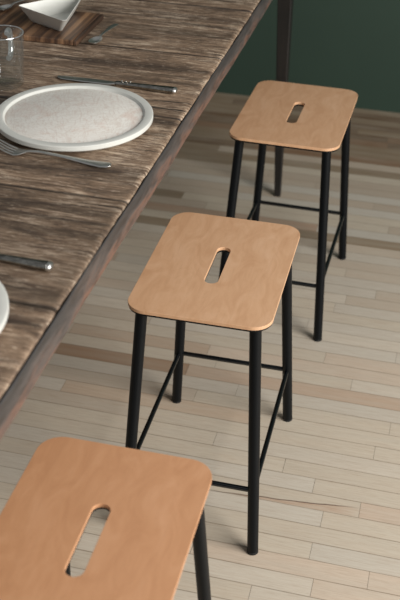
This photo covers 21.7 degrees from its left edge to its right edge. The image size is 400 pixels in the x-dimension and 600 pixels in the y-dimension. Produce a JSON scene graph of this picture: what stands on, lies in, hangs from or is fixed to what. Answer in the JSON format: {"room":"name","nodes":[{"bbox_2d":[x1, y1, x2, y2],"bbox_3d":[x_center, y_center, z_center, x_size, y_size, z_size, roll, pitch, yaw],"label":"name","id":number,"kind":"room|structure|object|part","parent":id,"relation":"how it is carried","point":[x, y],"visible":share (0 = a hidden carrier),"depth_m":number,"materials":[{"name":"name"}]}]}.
{"room":"dining room","nodes":[
{"label":"dining room","id":0,"kind":"room"},
{"bbox_2d":[0,92,399,599],"bbox_3d":[0.043,0.645,1.752,5.600,0.004,4.976,9,34,11],"label":"floor","id":1,"kind":"structure","parent":0,"point":[329,481],"depth_m":2.41,"materials":[{"name":"beige wood"}]},
{"bbox_2d":[0,437,211,599],"bbox_3d":[-0.148,0.519,1.481,0.277,0.501,0.427,8,34,11],"label":"bar stool","id":2,"kind":"object","parent":1,"relation":"on","point":[155,502],"visible":1,"depth_m":1.38,"materials":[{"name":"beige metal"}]},
{"bbox_3d":[-0.216,0.408,1.652,0.021,0.491,0.069,-11,35,-18],"label":"leg","id":3,"kind":"part","parent":2,"relation":"part of","materials":[{"name":"black metal"}]},
{"bbox_3d":[-0.143,0.315,1.351,0.253,0.004,0.359,8,34,11],"label":"seat plate","id":4,"kind":"part","parent":2,"relation":"part of","materials":[{"name":"beige wood"}]},
{"bbox_3d":[0.005,0.441,1.610,0.069,0.491,0.021,-26,42,-35],"label":"leg","id":5,"kind":"part","parent":2,"relation":"part of","materials":[{"name":"black metal"}]},
{"bbox_2d":[0,0,293,439],"bbox_3d":[-0.632,0.183,1.749,0.995,0.745,3.431,9,34,11],"label":"dining table","id":6,"kind":"object","parent":1,"relation":"on","point":[75,216],"visible":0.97,"depth_m":1.73,"materials":[{"name":"brown wood"}]},
{"bbox_2d":[0,282,8,331],"bbox_3d":[-0.379,0.020,1.312,0.276,0.018,0.276,-2,34,-5],"label":"dinner plate","id":7,"kind":"object","parent":6,"relation":"on","point":[4,302],"visible":1,"depth_m":1.32,"materials":[{"name":"white ceramic"}]},
{"bbox_2d":[0,25,23,88],"bbox_3d":[-0.369,-0.454,1.952,0.082,0.101,0.097,-18,38,-27],"label":"drinking glass","id":8,"kind":"object","parent":6,"relation":"on","point":[8,31],"visible":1,"depth_m":1.97,"materials":[{"name":"clear glass"}]},
{"bbox_3d":[-0.362,-0.487,1.983,0.010,0.061,0.032,3,34,3],"label":"handle","id":9,"kind":"part","parent":8,"relation":"part of","materials":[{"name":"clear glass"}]},
{"bbox_2d":[0,254,53,270],"bbox_3d":[-0.316,-0.067,1.452,0.242,0.011,0.020,11,35,14],"label":"table knife","id":10,"kind":"object","parent":6,"relation":"on","point":[44,265],"visible":1,"depth_m":1.43,"materials":[{"name":"metal"}]},
{"bbox_2d":[0,4,103,45],"bbox_3d":[-0.385,-0.597,2.248,0.314,0.012,0.180,9,34,11],"label":"serving board","id":11,"kind":"object","parent":6,"relation":"on","point":[80,24],"visible":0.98,"depth_m":2.21,"materials":[{"name":"brown wood"}]},
{"bbox_2d":[0,0,23,10],"bbox_3d":[-0.402,-0.661,2.324,0.025,0.010,0.132,23,39,29],"label":"teaspoon","id":12,"kind":"object","parent":11,"relation":"on","point":[8,6],"visible":1,"depth_m":2.30,"materials":[{"name":"metal"}]},
{"bbox_2d":[0,4,12,10],"bbox_3d":[-0.428,-0.640,2.295,0.025,0.007,0.043,23,39,29],"label":"bowl","id":13,"kind":"object","parent":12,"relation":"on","point":[4,7],"depth_m":2.30,"materials":[{"name":"metal"}]},
{"bbox_2d":[19,0,80,30],"bbox_3d":[-0.313,-0.612,2.227,0.128,0.039,0.187,9,34,11],"label":"serving bowl","id":14,"kind":"object","parent":11,"relation":"on","point":[53,14],"visible":1,"depth_m":2.23,"materials":[{"name":"white ceramic"}]},
{"bbox_2d":[0,139,111,167],"bbox_3d":[-0.246,-0.242,1.706,0.213,0.021,0.027,10,34,13],"label":"fork","id":15,"kind":"object","parent":6,"relation":"on","point":[19,151],"visible":1,"depth_m":1.70,"materials":[{"name":"metal"}]},
{"bbox_3d":[-0.215,-0.232,1.702,0.149,0.010,0.020,10,34,13],"label":"handle","id":16,"kind":"part","parent":15,"relation":"part of","materials":[{"name":"metal"}]},
{"bbox_2d":[0,83,152,151],"bbox_3d":[-0.220,-0.319,1.829,0.276,0.018,0.276,-4,34,-8],"label":"dinner plate","id":17,"kind":"object","parent":6,"relation":"on","point":[67,117],"visible":1,"depth_m":1.82,"materials":[{"name":"white ceramic"}]},
{"bbox_2d":[88,24,118,43],"bbox_3d":[-0.201,-0.561,2.200,0.025,0.010,0.132,12,35,16],"label":"teaspoon","id":18,"kind":"object","parent":6,"relation":"on","point":[97,39],"visible":1,"depth_m":2.18,"materials":[{"name":"metal"}]},
{"bbox_2d":[88,36,101,43],"bbox_3d":[-0.216,-0.536,2.166,0.025,0.007,0.043,12,35,16],"label":"bowl","id":19,"kind":"object","parent":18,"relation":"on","point":[97,39],"depth_m":2.17,"materials":[{"name":"metal"}]},
{"bbox_3d":[-0.194,-0.573,2.215,0.012,0.006,0.090,12,35,16],"label":"handle","id":20,"kind":"part","parent":18,"relation":"part of","materials":[{"name":"metal"}]},
{"bbox_2d":[58,75,177,93],"bbox_3d":[-0.158,-0.411,1.975,0.242,0.011,0.020,10,35,13],"label":"table knife","id":21,"kind":"object","parent":6,"relation":"on","point":[159,88],"visible":1,"depth_m":1.97,"materials":[{"name":"metal"}]},
{"bbox_3d":[-0.216,-0.420,1.989,0.122,0.007,0.020,10,35,13],"label":"blade","id":22,"kind":"part","parent":21,"relation":"part of","materials":[{"name":"metal"}]},
{"bbox_3d":[-0.104,-0.401,1.962,0.117,0.011,0.019,10,35,13],"label":"handle","id":23,"kind":"part","parent":21,"relation":"part of","materials":[{"name":"metal"}]},
{"bbox_3d":[0.232,-0.622,3.018,0.047,0.714,0.043,9,34,11],"label":"leg","id":24,"kind":"part","parent":6,"relation":"part of","materials":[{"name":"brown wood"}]},
{"bbox_2d":[125,212,299,554],"bbox_3d":[0.028,0.147,2.047,0.277,0.501,0.427,8,34,11],"label":"bar stool","id":25,"kind":"object","parent":1,"relation":"on","point":[257,270],"visible":0.91,"depth_m":1.91,"materials":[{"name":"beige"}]},
{"bbox_3d":[-0.124,0.229,1.925,0.021,0.491,0.077,27,42,34],"label":"leg","id":26,"kind":"part","parent":25,"relation":"part of","materials":[{"name":"black metal"}]},
{"bbox_3d":[-0.040,0.036,2.218,0.021,0.491,0.069,-11,35,-18],"label":"leg","id":27,"kind":"part","parent":25,"relation":"part of","materials":[{"name":"black metal"}]},
{"bbox_3d":[0.034,-0.057,1.917,0.253,0.004,0.359,8,34,11],"label":"seat plate","id":28,"kind":"part","parent":25,"relation":"part of","materials":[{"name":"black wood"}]},
{"bbox_3d":[0.034,-0.061,1.914,0.256,0.006,0.361,8,34,11],"label":"seat","id":29,"kind":"part","parent":25,"relation":"part of","materials":[{"name":"brown wood"}]},
{"bbox_3d":[0.098,0.261,1.884,0.021,0.491,0.077,-8,35,-13],"label":"leg","id":30,"kind":"part","parent":25,"relation":"part of","materials":[{"name":"black metal"}]},
{"bbox_3d":[0.181,0.069,2.176,0.069,0.491,0.021,-26,42,-35],"label":"leg","id":31,"kind":"part","parent":25,"relation":"part of","materials":[{"name":"black metal"}]},
{"bbox_2d":[218,81,357,341],"bbox_3d":[0.224,-0.237,2.633,0.277,0.501,0.427,9,34,12],"label":"bar stool","id":32,"kind":"object","parent":1,"relation":"on","point":[324,121],"visible":0.88,"depth_m":2.50,"materials":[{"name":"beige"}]},
{"bbox_3d":[0.068,-0.158,2.515,0.021,0.491,0.077,29,42,35],"label":"leg","id":33,"kind":"part","parent":32,"relation":"part of","materials":[{"name":"black metal"}]},
{"bbox_3d":[0.162,-0.349,2.805,0.021,0.491,0.069,-10,35,-16],"label":"leg","id":34,"kind":"part","parent":32,"relation":"part of","materials":[{"name":"black metal"}]},
{"bbox_3d":[0.230,-0.441,2.503,0.253,0.004,0.359,9,34,12],"label":"seat plate","id":35,"kind":"part","parent":32,"relation":"part of","materials":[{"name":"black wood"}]},
{"bbox_3d":[0.230,-0.446,2.500,0.256,0.006,0.361,9,34,12],"label":"seat","id":36,"kind":"part","parent":32,"relation":"part of","materials":[{"name":"brown wood"}]},
{"bbox_3d":[0.288,-0.122,2.467,0.021,0.491,0.077,-7,34,-12],"label":"leg","id":37,"kind":"part","parent":32,"relation":"part of","materials":[{"name":"black metal"}]},
{"bbox_3d":[0.381,-0.313,2.759,0.069,0.491,0.021,-25,42,-34],"label":"leg","id":38,"kind":"part","parent":32,"relation":"part of","materials":[{"name":"black metal"}]},
{"bbox_2d":[216,0,399,112],"bbox_3d":[0.685,-1.837,3.072,5.600,2.704,0.120,9,34,11],"label":"wall","id":39,"kind":"structure","parent":0,"point":[354,45],"depth_m":3.70,"materials":[{"name":"green paint"}]}
]}

